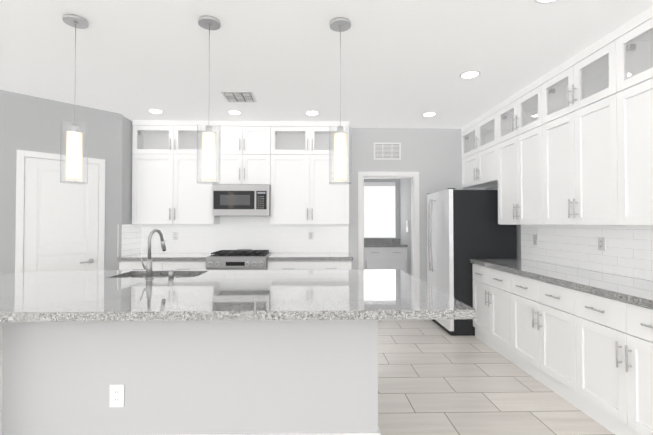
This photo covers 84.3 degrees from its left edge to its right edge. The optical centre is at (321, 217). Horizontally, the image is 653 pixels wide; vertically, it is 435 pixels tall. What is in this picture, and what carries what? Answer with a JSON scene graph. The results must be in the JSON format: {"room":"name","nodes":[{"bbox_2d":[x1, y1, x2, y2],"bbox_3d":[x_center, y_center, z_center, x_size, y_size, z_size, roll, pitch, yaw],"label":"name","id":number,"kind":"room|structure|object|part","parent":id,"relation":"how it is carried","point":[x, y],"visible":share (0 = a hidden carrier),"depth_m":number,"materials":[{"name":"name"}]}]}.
{"room":"kitchen","nodes":[
{"label":"kitchen","id":0,"kind":"room"},
{"bbox_2d":[0,90,122,272],"bbox_3d":[-4.332,0.033,2.819,0.120,2.770,5.050,-1,-1,44],"label":"wall","id":1,"kind":"structure","parent":0,"point":[29,123],"depth_m":4.08,"materials":[{"name":"grey paint"}]},
{"bbox_2d":[15,150,104,271],"bbox_3d":[-2.963,0.358,4.144,0.020,2.160,0.842,-1,-1,44],"label":"door frame","id":2,"kind":"structure","parent":1,"relation":"attached to","point":[20,167],"depth_m":3.91,"materials":[{"name":"white wood"}]},
{"bbox_2d":[23,157,98,271],"bbox_3d":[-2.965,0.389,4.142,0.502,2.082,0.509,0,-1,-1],"label":"pantry door","id":3,"kind":"structure","parent":1,"relation":"in","point":[60,226],"depth_m":4.12,"materials":[{"name":"white wood"}]},
{"bbox_2d":[122,116,134,254],"bbox_3d":[-2.635,0.065,4.884,0.100,2.770,0.639,0,-1,-1],"label":"wall","id":4,"kind":"structure","parent":0,"point":[127,171],"depth_m":4.81,"materials":[{"name":"grey paint"}]},
{"bbox_2d":[121,224,141,256],"bbox_3d":[-2.580,0.301,4.879,0.008,0.415,0.626,0,-1,-1],"label":"backsplash","id":5,"kind":"structure","parent":4,"relation":"attached to","point":[131,239],"depth_m":4.90,"materials":[{"name":"tile"}]},
{"bbox_2d":[0,0,652,128],"bbox_3d":[-2.436,-1.425,1.375,13.000,0.100,15.000,0,-1,-1],"label":"ceiling","id":6,"kind":"structure","parent":0,"point":[405,63],"depth_m":2.99,"materials":[{"name":"white paint"}]},
{"bbox_2d":[60,14,88,183],"bbox_3d":[-1.685,-0.796,2.471,0.156,1.122,0.156,0,-1,-1],"label":"pendant light","id":7,"kind":"object","parent":6,"relation":"hanging from","point":[74,150],"visible":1,"depth_m":2.44,"materials":[{"name":"white glass"}]},
{"bbox_3d":[-1.685,-0.438,2.465,0.156,0.405,0.156,0,-1,-1],"label":"lamp shade","id":8,"kind":"part","parent":7,"relation":"part of","materials":[{"name":"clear glass"}]},
{"bbox_2d":[147,109,163,113],"bbox_3d":[-2.066,-1.322,4.497,0.190,0.008,0.190,0,-1,-1],"label":"recessed light","id":9,"kind":"object","parent":6,"relation":"in","point":[156,111],"visible":0.98,"depth_m":4.49,"materials":[{"name":"white plastic"}]},
{"bbox_2d":[197,15,220,184],"bbox_3d":[-0.774,-0.796,2.491,0.156,1.122,0.156,0,-1,-1],"label":"pendant light","id":10,"kind":"object","parent":6,"relation":"hanging from","point":[208,136],"visible":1,"depth_m":2.45,"materials":[{"name":"white glass"}]},
{"bbox_3d":[-0.774,-0.437,2.485,0.156,0.405,0.156,0,-1,-1],"label":"lamp shade","id":11,"kind":"part","parent":10,"relation":"part of","materials":[{"name":"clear glass"}]},
{"bbox_2d":[227,110,241,114],"bbox_3d":[-1.088,-1.321,4.545,0.190,0.008,0.190,0,-1,-1],"label":"recessed light","id":12,"kind":"object","parent":6,"relation":"in","point":[234,112],"visible":0.98,"depth_m":4.53,"materials":[{"name":"white plastic"}]},
{"bbox_2d":[220,91,256,102],"bbox_3d":[-0.901,-1.328,3.986,0.338,0.012,0.338,0,-1,-1],"label":"ceiling vent","id":13,"kind":"object","parent":6,"relation":"in","point":[239,96],"visible":1,"depth_m":3.95,"materials":[{"name":"white metal"}]},
{"bbox_2d":[305,111,318,115],"bbox_3d":[-0.115,-1.321,4.567,0.190,0.008,0.190,0,-1,-1],"label":"recessed light","id":14,"kind":"object","parent":6,"relation":"in","point":[312,113],"visible":0.92,"depth_m":4.57,"materials":[{"name":"white"}]},
{"bbox_2d":[329,17,351,184],"bbox_3d":[0.134,-0.796,2.511,0.156,1.122,0.156,0,-1,-1],"label":"pendant light","id":15,"kind":"object","parent":6,"relation":"hanging from","point":[340,25],"visible":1,"depth_m":2.47,"materials":[{"name":"white glass"}]},
{"bbox_3d":[0.134,-0.437,2.506,0.156,0.405,0.156,0,-1,-1],"label":"lamp shade","id":16,"kind":"part","parent":15,"relation":"part of","materials":[{"name":"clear glass"}]},
{"bbox_2d":[421,112,436,116],"bbox_3d":[1.385,-1.320,4.625,0.190,0.008,0.190,0,-1,-1],"label":"recessed light","id":17,"kind":"object","parent":6,"relation":"in","point":[428,114],"visible":1,"depth_m":4.61,"materials":[{"name":"white"}]},
{"bbox_2d":[459,70,480,78],"bbox_3d":[1.396,-1.339,3.385,0.190,0.008,0.190,0,-1,-1],"label":"recessed light","id":18,"kind":"object","parent":6,"relation":"in","point":[469,74],"visible":1,"depth_m":3.37,"materials":[{"name":"white plastic"}]},
{"bbox_2d":[534,0,557,3],"bbox_3d":[1.403,-1.358,2.196,0.190,0.008,0.190,0,-1,-1],"label":"recessed light","id":19,"kind":"object","parent":6,"relation":"in","point":[543,1],"visible":1,"depth_m":2.26,"materials":[{"name":"white"}]},
{"bbox_2d":[364,179,398,238],"bbox_3d":[0.899,0.112,7.878,1.620,2.770,0.100,0,-1,-1],"label":"wall","id":20,"kind":"structure","parent":0,"point":[396,181],"depth_m":7.85,"materials":[{"name":"grey paint"}]},
{"bbox_2d":[364,182,394,237],"bbox_3d":[1.120,-0.168,7.877,1.000,1.210,0.040,0,-1,-1],"label":"window","id":21,"kind":"structure","parent":20,"relation":"in","point":[379,209],"depth_m":7.87,"materials":[{"name":"white glass"}]},
{"bbox_2d":[364,239,399,242],"bbox_3d":[1.060,0.506,7.814,1.318,0.100,0.017,0,-1,-1],"label":"backsplash","id":22,"kind":"structure","parent":20,"relation":"attached to","point":[365,240],"depth_m":7.81,"materials":[{"name":"grey stone"}]},
{"bbox_2d":[399,179,410,274],"bbox_3d":[1.791,0.093,6.685,0.110,2.770,2.525,0,-1,-1],"label":"wall","id":23,"kind":"structure","parent":0,"point":[402,201],"depth_m":7.40,"materials":[{"name":"grey paint"}]},
{"bbox_2d":[406,221,408,231],"bbox_3d":[1.724,0.179,7.156,0.022,0.200,0.154,0,-1,-1],"label":"switch","id":24,"kind":"object","parent":23,"relation":"attached to","point":[407,226],"visible":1,"depth_m":7.16,"materials":[{"name":"white plastic"}]},
{"bbox_2d":[348,128,485,282],"bbox_3d":[-0.084,0.072,5.321,5.220,2.770,0.120,0,-1,-1],"label":"wall","id":25,"kind":"structure","parent":0,"point":[432,157],"depth_m":5.30,"materials":[{"name":"grey paint"}]},
{"bbox_2d":[132,148,219,223],"bbox_3d":[-2.012,-0.414,5.058,1.105,1.021,0.329,0,-1,-1],"label":"upper cabinet","id":26,"kind":"object","parent":25,"relation":"attached to","point":[166,189],"depth_m":4.90,"materials":[{"name":"white wood"}]},
{"bbox_2d":[208,121,247,147],"bbox_3d":[-1.269,-1.086,5.085,0.510,0.462,0.329,0,-1,-1],"label":"upper cabinet","id":27,"kind":"object","parent":25,"relation":"attached to","point":[234,134],"depth_m":4.93,"materials":[{"name":"white wood"}]},
{"bbox_2d":[216,148,267,183],"bbox_3d":[-1.078,-0.685,5.083,0.761,0.477,0.329,0,-1,-1],"label":"upper cabinet","id":28,"kind":"object","parent":25,"relation":"attached to","point":[237,165],"depth_m":4.93,"materials":[{"name":"white wood"}]},
{"bbox_2d":[213,184,269,215],"bbox_3d":[-1.077,-0.231,5.032,0.754,0.418,0.415,0,-1,-1],"label":"microwave","id":29,"kind":"object","parent":28,"relation":"attached to","point":[241,199],"visible":0.96,"depth_m":4.83,"materials":[{"name":"silver metal"}]},
{"bbox_2d":[142,216,348,252],"bbox_3d":[-1.096,0.247,5.231,2.991,0.535,0.008,0,-1,-1],"label":"backsplash","id":30,"kind":"structure","parent":25,"relation":"attached to","point":[244,232],"depth_m":5.23,"materials":[{"name":"tile"}]},
{"bbox_2d":[173,232,177,239],"bbox_3d":[-2.102,0.270,5.199,0.075,0.118,0.008,0,-1,-1],"label":"electrical outlet","id":31,"kind":"object","parent":30,"relation":"attached to","point":[175,235],"visible":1,"depth_m":5.20,"materials":[{"name":"white plastic"}]},
{"bbox_2d":[308,232,313,239],"bbox_3d":[-0.147,0.271,5.242,0.075,0.118,0.008,0,-1,-1],"label":"electrical outlet","id":32,"kind":"object","parent":30,"relation":"attached to","point":[310,235],"visible":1,"depth_m":5.24,"materials":[{"name":"white plastic"}]},
{"bbox_2d":[248,121,279,147],"bbox_3d":[-0.887,-1.086,5.094,0.509,0.462,0.329,0,-1,-1],"label":"upper cabinet","id":33,"kind":"object","parent":25,"relation":"attached to","point":[261,134],"depth_m":4.94,"materials":[{"name":"white wood"}]},
{"bbox_2d":[268,148,348,223],"bbox_3d":[-0.157,-0.413,5.100,1.080,1.021,0.329,0,-1,-1],"label":"upper cabinet","id":34,"kind":"object","parent":25,"relation":"attached to","point":[288,162],"depth_m":4.94,"materials":[{"name":"white wood"}]},
{"bbox_2d":[374,143,400,159],"bbox_3d":[0.972,-0.975,5.293,0.402,0.250,0.014,0,-1,-1],"label":"air vent","id":35,"kind":"object","parent":25,"relation":"in","point":[387,151],"visible":1,"depth_m":5.29,"materials":[{"name":"white metal"}]},
{"bbox_2d":[358,172,419,279],"bbox_3d":[0.989,0.394,5.330,0.898,2.126,0.138,0,-1,-1],"label":"trim","id":36,"kind":"structure","parent":25,"relation":"attached to","point":[415,263],"depth_m":5.28,"materials":[{"name":"white wood"}]},
{"bbox_2d":[378,319,614,434],"bbox_3d":[-2.436,1.444,1.330,13.000,0.100,15.000,0,-1,-1],"label":"floor","id":37,"kind":"structure","parent":0,"point":[434,378],"depth_m":2.93,"materials":[{"name":"tile"}]},
{"bbox_2d":[119,261,206,269],"bbox_3d":[-2.024,1.003,4.891,1.113,0.894,0.619,0,-1,-1],"label":"base cabinet","id":38,"kind":"object","parent":37,"relation":"on","point":[123,265],"depth_m":4.59,"materials":[{"name":"white wood"}]},
{"bbox_2d":[117,253,212,260],"bbox_3d":[-2.023,0.533,4.886,1.114,0.045,0.643,0,-1,-1],"label":"countertop","id":39,"kind":"structure","parent":38,"relation":"on","point":[154,256],"depth_m":4.58,"materials":[{"name":"grey stone"}]},
{"bbox_2d":[0,317,395,434],"bbox_3d":[-1.260,0.966,2.520,3.204,0.893,1.528,0,-1,-1],"label":"kitchen island","id":40,"kind":"object","parent":37,"relation":"on","point":[235,352],"depth_m":2.11,"materials":[{"name":"paint"}]},
{"bbox_2d":[109,384,124,406],"bbox_3d":[-1.186,1.036,2.095,0.082,0.128,0.008,0,-1,-1],"label":"outlet","id":41,"kind":"object","parent":40,"relation":"attached to","point":[116,395],"visible":1,"depth_m":2.09,"materials":[{"name":"white plastic"}]},
{"bbox_2d":[0,270,475,320],"bbox_3d":[-1.687,0.496,2.530,4.894,0.047,1.560,0,-1,-1],"label":"island countertop","id":42,"kind":"structure","parent":40,"relation":"on","point":[400,295],"depth_m":2.16,"materials":[{"name":"grey stone"}]},
{"bbox_2d":[140,229,165,276],"bbox_3d":[-1.354,0.286,2.915,0.115,0.386,0.245,0,-1,-1],"label":"faucet","id":43,"kind":"object","parent":42,"relation":"on","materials":[{"name":"silver metal"}]},
{"bbox_2d":[127,276,196,277],"bbox_3d":[-1.362,0.627,3.068,0.719,0.197,0.424,0,-1,-1],"label":"sink","id":44,"kind":"object","parent":42,"relation":"in","point":[127,276],"depth_m":3.27,"materials":[{"name":"silver metal"}]},
{"bbox_2d":[206,249,271,269],"bbox_3d":[-1.080,0.950,4.851,0.764,1.000,0.706,0,-1,-1],"label":"range","id":45,"kind":"object","parent":37,"relation":"on","point":[244,259],"visible":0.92,"depth_m":4.56,"materials":[{"name":"silver metal"}]},
{"bbox_2d":[267,261,350,269],"bbox_3d":[-0.155,1.004,4.932,1.083,0.894,0.619,0,-1,-1],"label":"base cabinet","id":46,"kind":"object","parent":37,"relation":"on","point":[276,261],"depth_m":4.63,"materials":[{"name":"white wood"}]},
{"bbox_2d":[267,253,352,260],"bbox_3d":[-0.145,0.533,4.928,1.103,0.045,0.643,0,-1,-1],"label":"countertop","id":47,"kind":"structure","parent":46,"relation":"on","point":[274,256],"depth_m":4.62,"materials":[{"name":"grey stone"}]},
{"bbox_2d":[364,247,391,269],"bbox_3d":[0.892,1.045,7.511,0.929,0.894,0.598,0,-1,-1],"label":"base cabinet","id":48,"kind":"object","parent":37,"relation":"on","point":[385,254],"depth_m":7.22,"materials":[{"name":"white wood"}]},
{"bbox_2d":[364,243,407,246],"bbox_3d":[1.066,0.574,7.511,1.318,0.045,0.622,0,-1,-1],"label":"countertop","id":49,"kind":"structure","parent":48,"relation":"on","point":[365,244],"depth_m":7.21,"materials":[{"name":"grey stone"}]},
{"bbox_2d":[392,247,406,272],"bbox_3d":[1.477,1.045,7.524,0.497,0.894,0.598,0,-1,-1],"label":"base cabinet","id":50,"kind":"object","parent":37,"relation":"on","point":[399,254],"depth_m":7.23,"materials":[{"name":"white wood"}]},
{"bbox_2d":[427,188,516,335],"bbox_3d":[1.931,0.548,4.833,0.914,1.802,0.860,0,-1,-1],"label":"fridge","id":51,"kind":"object","parent":37,"relation":"on","point":[464,227],"visible":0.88,"depth_m":4.41,"materials":[{"name":"grey metal"}]},
{"bbox_2d":[472,263,505,357],"bbox_3d":[2.152,0.988,3.918,0.609,0.894,0.924,0,-1,-1],"label":"base cabinet","id":52,"kind":"object","parent":37,"relation":"on","point":[489,285],"depth_m":3.93,"materials":[{"name":"white wood"}]},
{"bbox_2d":[506,271,565,399],"bbox_3d":[2.170,0.975,3.091,0.609,0.894,0.988,0,-1,-1],"label":"base cabinet","id":53,"kind":"object","parent":37,"relation":"on","point":[535,309],"depth_m":3.11,"materials":[{"name":"white wood"}]},
{"bbox_2d":[566,287,652,434],"bbox_3d":[2.189,0.961,2.231,0.609,0.894,0.988,0,-1,-1],"label":"base cabinet","id":54,"kind":"object","parent":37,"relation":"on","point":[581,339],"depth_m":2.35,"materials":[{"name":"white wood"}]},
{"bbox_2d":[470,259,652,306],"bbox_3d":[2.165,0.497,2.658,0.638,0.045,3.460,0,-1,-1],"label":"countertop","id":55,"kind":"structure","parent":54,"relation":"on","point":[640,291],"depth_m":2.82,"materials":[{"name":"grey stone"}]},
{"bbox_2d":[486,186,643,279],"bbox_3d":[2.603,-0.018,-0.358,0.100,2.770,11.355,0,-1,-1],"label":"wall","id":56,"kind":"structure","parent":0,"point":[518,235],"depth_m":4.47,"materials":[{"name":"grey paint"}]},
{"bbox_2d":[462,138,496,187],"bbox_3d":[2.257,-0.682,4.796,0.359,0.492,1.032,0,-1,-1],"label":"upper cabinet","id":57,"kind":"object","parent":56,"relation":"attached to","point":[479,164],"depth_m":4.73,"materials":[{"name":"white wood"}]},
{"bbox_2d":[497,118,536,224],"bbox_3d":[2.278,-0.433,3.824,0.359,1.021,0.903,0,-1,-1],"label":"upper cabinet","id":58,"kind":"object","parent":56,"relation":"attached to","point":[516,150],"depth_m":3.84,"materials":[{"name":"white wood"}]},
{"bbox_2d":[537,86,604,224],"bbox_3d":[2.296,-0.446,3.016,0.359,1.021,0.968,0,-1,-1],"label":"upper cabinet","id":59,"kind":"object","parent":56,"relation":"attached to","point":[569,141],"depth_m":3.04,"materials":[{"name":"white wood"}]},
{"bbox_2d":[521,225,652,280],"bbox_3d":[2.481,0.267,2.669,0.008,0.415,3.460,0,-1,-1],"label":"backsplash","id":60,"kind":"structure","parent":56,"relation":"attached to","point":[628,252],"depth_m":3.25,"materials":[{"name":"tile"}]},
{"bbox_2d":[533,234,537,244],"bbox_3d":[2.440,0.253,4.104,0.008,0.118,0.075,0,-1,-1],"label":"electrical outlet","id":61,"kind":"object","parent":60,"relation":"attached to","point":[535,239],"visible":1,"depth_m":4.10,"materials":[{"name":"white plastic"}]},
{"bbox_2d":[598,237,605,250],"bbox_3d":[2.461,0.233,3.166,0.008,0.118,0.075,0,-1,-1],"label":"electrical outlet","id":62,"kind":"object","parent":60,"relation":"attached to","point":[601,243],"visible":1,"depth_m":3.16,"materials":[{"name":"white plastic"}]},
{"bbox_2d":[605,66,652,225],"bbox_3d":[2.315,-0.459,2.176,0.359,1.021,0.967,0,-1,-1],"label":"upper cabinet","id":63,"kind":"object","parent":56,"relation":"attached to","point":[628,100],"depth_m":2.50,"materials":[{"name":"white wood"}]}
]}

